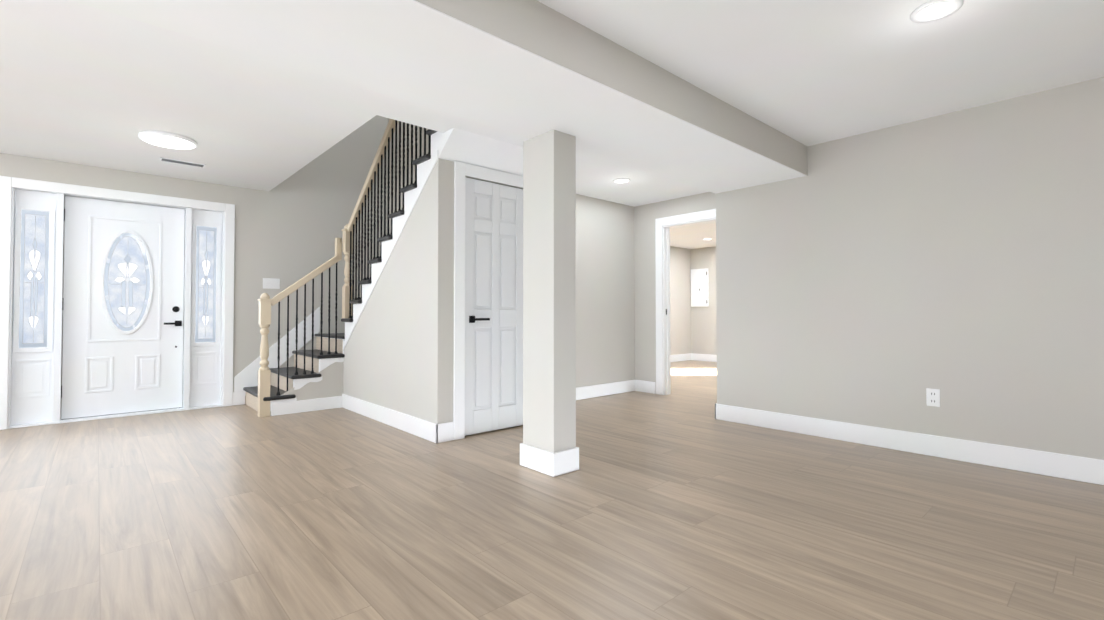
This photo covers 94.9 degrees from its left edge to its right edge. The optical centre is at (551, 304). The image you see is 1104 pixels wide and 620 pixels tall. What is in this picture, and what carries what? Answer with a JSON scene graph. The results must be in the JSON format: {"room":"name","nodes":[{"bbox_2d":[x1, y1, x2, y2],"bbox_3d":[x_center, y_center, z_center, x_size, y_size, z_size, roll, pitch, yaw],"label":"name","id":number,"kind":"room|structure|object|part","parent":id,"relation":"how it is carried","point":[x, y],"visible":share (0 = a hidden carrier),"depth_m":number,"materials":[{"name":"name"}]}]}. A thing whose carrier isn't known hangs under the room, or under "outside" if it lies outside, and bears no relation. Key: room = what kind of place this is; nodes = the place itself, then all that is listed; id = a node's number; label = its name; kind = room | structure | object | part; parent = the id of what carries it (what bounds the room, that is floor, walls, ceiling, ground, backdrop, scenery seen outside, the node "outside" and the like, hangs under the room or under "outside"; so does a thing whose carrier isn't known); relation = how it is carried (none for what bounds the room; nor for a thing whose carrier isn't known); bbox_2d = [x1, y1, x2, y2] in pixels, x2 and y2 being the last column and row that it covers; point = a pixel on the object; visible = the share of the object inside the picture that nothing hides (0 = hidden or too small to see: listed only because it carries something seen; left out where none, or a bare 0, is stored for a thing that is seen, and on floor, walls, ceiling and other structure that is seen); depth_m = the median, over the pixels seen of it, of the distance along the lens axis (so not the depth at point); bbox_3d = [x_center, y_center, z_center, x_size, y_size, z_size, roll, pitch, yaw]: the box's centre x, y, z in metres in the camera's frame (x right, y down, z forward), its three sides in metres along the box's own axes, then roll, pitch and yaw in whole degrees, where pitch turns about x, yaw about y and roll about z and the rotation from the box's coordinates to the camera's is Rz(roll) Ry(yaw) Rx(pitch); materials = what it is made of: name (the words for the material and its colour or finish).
{"room":"empty living room","nodes":[
{"label":"empty living room","id":0,"kind":"room"},
{"bbox_2d":[0,115,387,391],"bbox_3d":[-4.798,-1.550,4.242,7.300,5.200,0.120,1,-1,-42],"label":"wall","id":1,"kind":"structure","parent":0,"point":[288,231],"depth_m":5.73,"materials":[{"name":"paint"}]},
{"bbox_2d":[7,187,224,428],"bbox_3d":[-4.071,0.026,4.866,1.553,2.070,0.117,1,-1,-42],"label":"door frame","id":2,"kind":"structure","parent":1,"relation":"in","point":[34,386],"depth_m":4.53,"materials":[{"name":"paint"}]},
{"bbox_2d":[19,210,48,347],"bbox_3d":[-4.543,-0.226,4.448,0.167,1.196,0.002,1,-1,-42],"label":"sidelight glass","id":3,"kind":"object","parent":2,"relation":"attached to","point":[24,212],"depth_m":4.45,"materials":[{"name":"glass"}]},
{"bbox_2d":[22,214,213,343],"bbox_3d":[-4.085,-0.219,4.877,1.388,1.134,0.029,1,-1,-42],"label":"decorative glass caming","id":4,"kind":"object","parent":2,"relation":"attached to","point":[205,275],"depth_m":4.85,"materials":[{"name":"silver metal"}]},
{"bbox_3d":[-4.085,-0.219,4.878,1.432,1.210,0.024,1,-1,-42],"label":"glass","id":5,"kind":"part","parent":2,"relation":"part of","materials":[{"name":"glass"}]},
{"bbox_2d":[27,250,210,327],"bbox_3d":[-4.084,-0.130,4.875,1.349,0.694,0.024,1,-1,-42],"label":"decorative glass pattern","id":6,"kind":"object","parent":2,"relation":"attached to","point":[131,269],"depth_m":4.87,"materials":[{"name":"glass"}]},
{"bbox_2d":[61,196,184,419],"bbox_3d":[-4.097,0.028,4.876,0.898,2.029,0.100,1,-1,-42],"label":"door leaf","id":7,"kind":"structure","parent":2,"relation":"attached to","point":[107,368],"depth_m":4.83,"materials":[{"name":"paint"}]},
{"bbox_3d":[-4.096,0.087,4.873,0.898,1.912,0.096,1,-1,-42],"label":"front door hardware","id":8,"kind":"part","parent":7,"relation":"part of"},
{"bbox_2d":[100,230,153,333],"bbox_3d":[-4.092,-0.219,4.884,0.396,1.006,0.014,1,-1,-42],"label":"window frame","id":9,"kind":"structure","parent":7,"relation":"attached to","point":[114,238],"depth_m":4.86,"materials":[{"name":"paint"}]},
{"bbox_2d":[104,233,149,330],"bbox_3d":[-4.093,-0.219,4.885,0.335,0.942,0.002,1,-1,-42],"label":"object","id":10,"kind":"structure","parent":2,"relation":"attached to","point":[127,260],"depth_m":4.88,"materials":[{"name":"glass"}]},
{"bbox_2d":[195,226,215,341],"bbox_3d":[-3.609,-0.212,5.287,0.170,1.196,0.002,1,-1,-42],"label":"sidelight window","id":11,"kind":"structure","parent":2,"relation":"attached to","point":[198,228],"depth_m":5.29,"materials":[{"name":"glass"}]},
{"bbox_2d":[0,176,234,429],"bbox_3d":[-4.025,-0.009,4.815,1.719,2.138,0.020,1,-1,-42],"label":"door frame","id":12,"kind":"structure","parent":1,"relation":"attached to","point":[7,183],"depth_m":4.62,"materials":[{"name":"paint"}]},
{"bbox_2d":[61,196,184,403],"bbox_3d":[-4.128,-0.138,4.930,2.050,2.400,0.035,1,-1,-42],"label":"seal","id":13,"kind":"object","parent":12,"relation":"attached to","point":[63,283],"depth_m":4.62,"materials":[{"name":"rubber"}]},
{"bbox_2d":[263,278,279,288],"bbox_3d":[-3.120,-0.236,5.635,0.170,0.116,0.013,1,-1,-42],"label":"switch plate","id":14,"kind":"object","parent":1,"relation":"attached to","point":[271,283],"visible":1,"depth_m":5.64,"materials":[{"name":"plastic"}]},
{"bbox_2d":[233,307,319,405],"bbox_3d":[-3.063,0.545,5.673,0.877,1.060,0.015,1,-1,-42],"label":"baseboard","id":15,"kind":"structure","parent":1,"relation":"attached to","point":[247,376],"depth_m":5.66,"materials":[{"name":"paint"}]},
{"bbox_2d":[387,118,427,233],"bbox_3d":[-1.136,-1.528,5.535,0.120,5.200,2.847,1,-1,-42],"label":"wall","id":16,"kind":"structure","parent":0,"point":[405,164],"depth_m":6.24,"materials":[{"name":"paint"}]},
{"bbox_2d":[377,109,453,132],"bbox_3d":[-0.958,-1.423,3.582,0.514,0.257,0.150,1,-1,-42],"label":"ceiling strip","id":17,"kind":"object","parent":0,"point":[410,119],"visible":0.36,"depth_m":3.56,"materials":[{"name":"paint"}]},
{"bbox_2d":[438,158,522,435],"bbox_3d":[-1.202,-0.019,4.856,0.851,2.159,1.963,1,-1,-42],"label":"wall","id":18,"kind":"structure","parent":0,"point":[445,288],"depth_m":3.89,"materials":[{"name":"paint"}]},
{"bbox_2d":[343,158,438,423],"bbox_3d":[-1.520,-0.024,4.571,0.002,2.159,1.963,1,-1,-42],"label":"wall","id":19,"kind":"structure","parent":18,"relation":"attached to","point":[391,354],"depth_m":4.23,"materials":[{"name":"beige paint"}]},
{"bbox_2d":[342,394,437,442],"bbox_3d":[-1.521,0.984,4.542,0.015,0.143,1.978,1,-1,-42],"label":"baseboard","id":20,"kind":"structure","parent":19,"relation":"attached to","point":[419,427],"depth_m":4.35,"materials":[{"name":"paint"}]},
{"bbox_2d":[343,150,437,349],"bbox_3d":[-1.524,-0.351,4.573,0.008,1.624,1.963,1,-1,-42],"label":"trim","id":21,"kind":"structure","parent":19,"relation":"attached to","point":[416,197],"depth_m":4.39,"materials":[{"name":"paint"}]},
{"bbox_2d":[436,422,453,442],"bbox_3d":[-0.815,0.972,3.857,0.151,0.143,0.015,1,-1,-42],"label":"baseboard","id":22,"kind":"structure","parent":18,"relation":"attached to","point":[445,432],"depth_m":3.85,"materials":[{"name":"paint"}]},
{"bbox_2d":[453,161,522,439],"bbox_3d":[-0.455,-0.032,4.195,0.813,2.163,0.018,1,-1,-42],"label":"trim","id":23,"kind":"structure","parent":18,"relation":"attached to","point":[462,170],"depth_m":3.95,"materials":[{"name":"paint"}]},
{"bbox_2d":[465,177,522,435],"bbox_3d":[-0.458,0.013,4.207,0.619,2.048,0.092,1,-1,-42],"label":"closet door leaf","id":24,"kind":"structure","parent":18,"relation":"in","point":[494,294],"depth_m":4.19,"materials":[{"name":"paint"}]},
{"bbox_3d":[-0.429,-0.007,4.207,0.576,1.663,0.053,1,-1,-42],"label":"closet door hardware","id":25,"kind":"part","parent":24,"relation":"part of","materials":[{"name":"black metal"}]},
{"bbox_2d":[0,360,1103,619],"bbox_3d":[1.028,1.092,3.768,15.400,0.100,11.900,1,-1,-42],"label":"floor","id":26,"kind":"structure","parent":0,"point":[680,502],"depth_m":2.35,"materials":[{"name":"brown wood"}]},
{"bbox_2d":[243,119,522,416],"bbox_3d":[-1.715,-0.688,4.851,1.633,3.497,3.065,1,-1,-42],"label":"staircase","id":27,"kind":"structure","parent":26,"relation":"on","point":[311,380],"depth_m":4.89,"materials":[{"name":"paint"}]},
{"bbox_3d":[-1.733,-1.222,4.341,0.753,2.446,2.173,1,-1,-42],"label":"handrail","id":28,"kind":"part","parent":27,"relation":"part of","materials":[{"name":"paint"}]},
{"bbox_2d":[523,130,575,452],"bbox_3d":[-0.019,-0.015,3.230,0.188,2.094,0.297,1,-1,-42],"label":"column","id":29,"kind":"structure","parent":26,"relation":"on","point":[549,291],"depth_m":3.14,"materials":[{"name":"paint"}]},
{"bbox_2d":[520,443,578,476],"bbox_3d":[-0.019,0.962,3.213,0.218,0.140,0.327,1,-1,-42],"label":"column base","id":30,"kind":"structure","parent":29,"relation":"attached to","point":[555,464],"depth_m":3.11,"materials":[{"name":"paint"}]},
{"bbox_2d":[0,0,1103,248],"bbox_3d":[1.028,-1.419,3.812,15.400,0.257,11.900,1,-1,-42],"label":"ceiling","id":31,"kind":"structure","parent":0,"point":[809,72],"depth_m":2.91,"materials":[{"name":"paint"}]},
{"bbox_2d":[138,130,196,149],"bbox_3d":[-2.976,-1.274,3.935,0.364,0.027,0.364,1,-1,-42],"label":"recessed light","id":32,"kind":"object","parent":31,"relation":"in","point":[168,140],"visible":1,"depth_m":3.90,"materials":[{"name":"paint"}]},
{"bbox_2d":[159,157,205,167],"bbox_3d":[-3.312,-1.274,4.550,0.330,0.005,0.120,1,-1,-42],"label":"ceiling vent","id":33,"kind":"object","parent":31,"relation":"in","point":[182,162],"visible":0.98,"depth_m":4.54,"materials":[{"name":"metal"}]},
{"bbox_2d":[71,0,806,193],"bbox_3d":[-1.432,-1.212,1.521,8.685,0.241,0.817,1,-1,-42],"label":"beam","id":34,"kind":"structure","parent":31,"relation":"attached to","point":[416,52],"depth_m":2.35,"materials":[{"name":"paint"}]},
{"bbox_2d":[416,0,807,174],"bbox_3d":[-1.158,-1.218,1.216,8.685,0.235,0.002,1,-1,-42],"label":"beam","id":35,"kind":"structure","parent":34,"relation":"attached to","point":[541,30],"depth_m":2.54,"materials":[{"name":"paint"}]},
{"bbox_2d":[612,178,630,183],"bbox_3d":[0.710,-1.262,5.171,0.190,0.009,0.190,1,-1,-42],"label":"recessed light","id":36,"kind":"object","parent":31,"relation":"in","point":[621,180],"visible":1,"depth_m":5.15,"materials":[{"name":"paint"}]},
{"bbox_2d":[910,0,962,22],"bbox_3d":[1.715,-1.312,2.263,0.190,0.009,0.190,1,-1,-42],"label":"recessed light","id":37,"kind":"object","parent":31,"relation":"in","point":[932,11],"visible":1,"depth_m":2.26,"materials":[{"name":"paint"}]},
{"bbox_2d":[576,194,634,387],"bbox_3d":[0.198,-0.090,5.740,2.172,2.333,0.120,1,-1,-42],"label":"wall","id":38,"kind":"structure","parent":0,"point":[605,307],"depth_m":6.04,"materials":[{"name":"paint"}]},
{"bbox_2d":[576,380,634,399],"bbox_3d":[0.243,1.004,5.670,2.172,0.143,0.015,1,-1,-42],"label":"baseboard","id":39,"kind":"structure","parent":38,"relation":"attached to","point":[592,391],"depth_m":6.00,"materials":[{"name":"paint"}]},
{"bbox_2d":[634,192,715,381],"bbox_3d":[1.584,-0.087,5.911,0.120,2.333,1.716,1,-1,-42],"label":"wall","id":40,"kind":"structure","parent":0,"point":[646,216],"depth_m":6.26,"materials":[{"name":"paint"}]},
{"bbox_2d":[635,380,655,393],"bbox_3d":[1.149,1.014,6.276,0.015,0.143,0.324,1,-1,-42],"label":"baseboard","id":41,"kind":"structure","parent":40,"relation":"attached to","point":[645,386],"depth_m":6.26,"materials":[{"name":"paint"}]},
{"bbox_2d":[655,209,715,394],"bbox_3d":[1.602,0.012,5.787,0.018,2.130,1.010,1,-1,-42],"label":"trim","id":42,"kind":"structure","parent":40,"relation":"attached to","point":[660,223],"depth_m":6.10,"materials":[{"name":"paint"}]},
{"bbox_2d":[670,246,690,354],"bbox_3d":[1.397,-0.027,9.374,4.228,2.333,0.120,1,-1,-42],"label":"wall","id":43,"kind":"structure","parent":0,"point":[680,300],"depth_m":10.41,"materials":[{"name":"paint"}]},
{"bbox_2d":[670,353,690,361],"bbox_3d":[1.398,1.066,9.264,4.108,0.143,0.015,1,-1,-42],"label":"baseboard","id":44,"kind":"structure","parent":43,"relation":"attached to","point":[680,357],"depth_m":10.36,"materials":[{"name":"paint"}]},
{"bbox_2d":[691,246,716,354],"bbox_3d":[4.295,-0.030,9.220,0.120,2.333,4.220,1,-1,-42],"label":"wall","id":45,"kind":"structure","parent":0,"point":[703,330],"depth_m":10.40,"materials":[{"name":"paint"}]},
{"bbox_2d":[691,268,708,306],"bbox_3d":[3.050,-0.351,10.487,0.047,0.780,0.400,1,-1,-42],"label":"panel","id":46,"kind":"object","parent":45,"relation":"attached to","point":[699,287],"visible":0.96,"depth_m":10.46,"materials":[{"name":"paint"}]},
{"bbox_2d":[691,353,716,361],"bbox_3d":[4.285,1.063,9.111,0.015,0.143,4.100,1,-1,-42],"label":"baseboard","id":47,"kind":"structure","parent":45,"relation":"attached to","point":[704,357],"depth_m":10.39,"materials":[{"name":"paint"}]},
{"bbox_2d":[716,77,1103,459],"bbox_3d":[3.969,-0.144,2.666,0.907,2.333,6.300,1,-1,-42],"label":"wall","id":48,"kind":"structure","parent":0,"point":[885,277],"depth_m":3.47,"materials":[{"name":"paint"}]},
{"bbox_2d":[715,404,1103,484],"bbox_3d":[3.620,0.946,2.345,0.015,0.143,6.315,1,-1,-42],"label":"baseboard","id":49,"kind":"structure","parent":48,"relation":"attached to","point":[1076,468],"depth_m":3.47,"materials":[{"name":"paint"}]},
{"bbox_2d":[926,388,939,406],"bbox_3d":[2.614,0.637,3.476,0.007,0.120,0.075,1,-1,-42],"label":"electrical outlet plate","id":50,"kind":"object","parent":48,"relation":"attached to","point":[932,397],"visible":1,"depth_m":3.47,"materials":[{"name":"plastic"}]}
]}

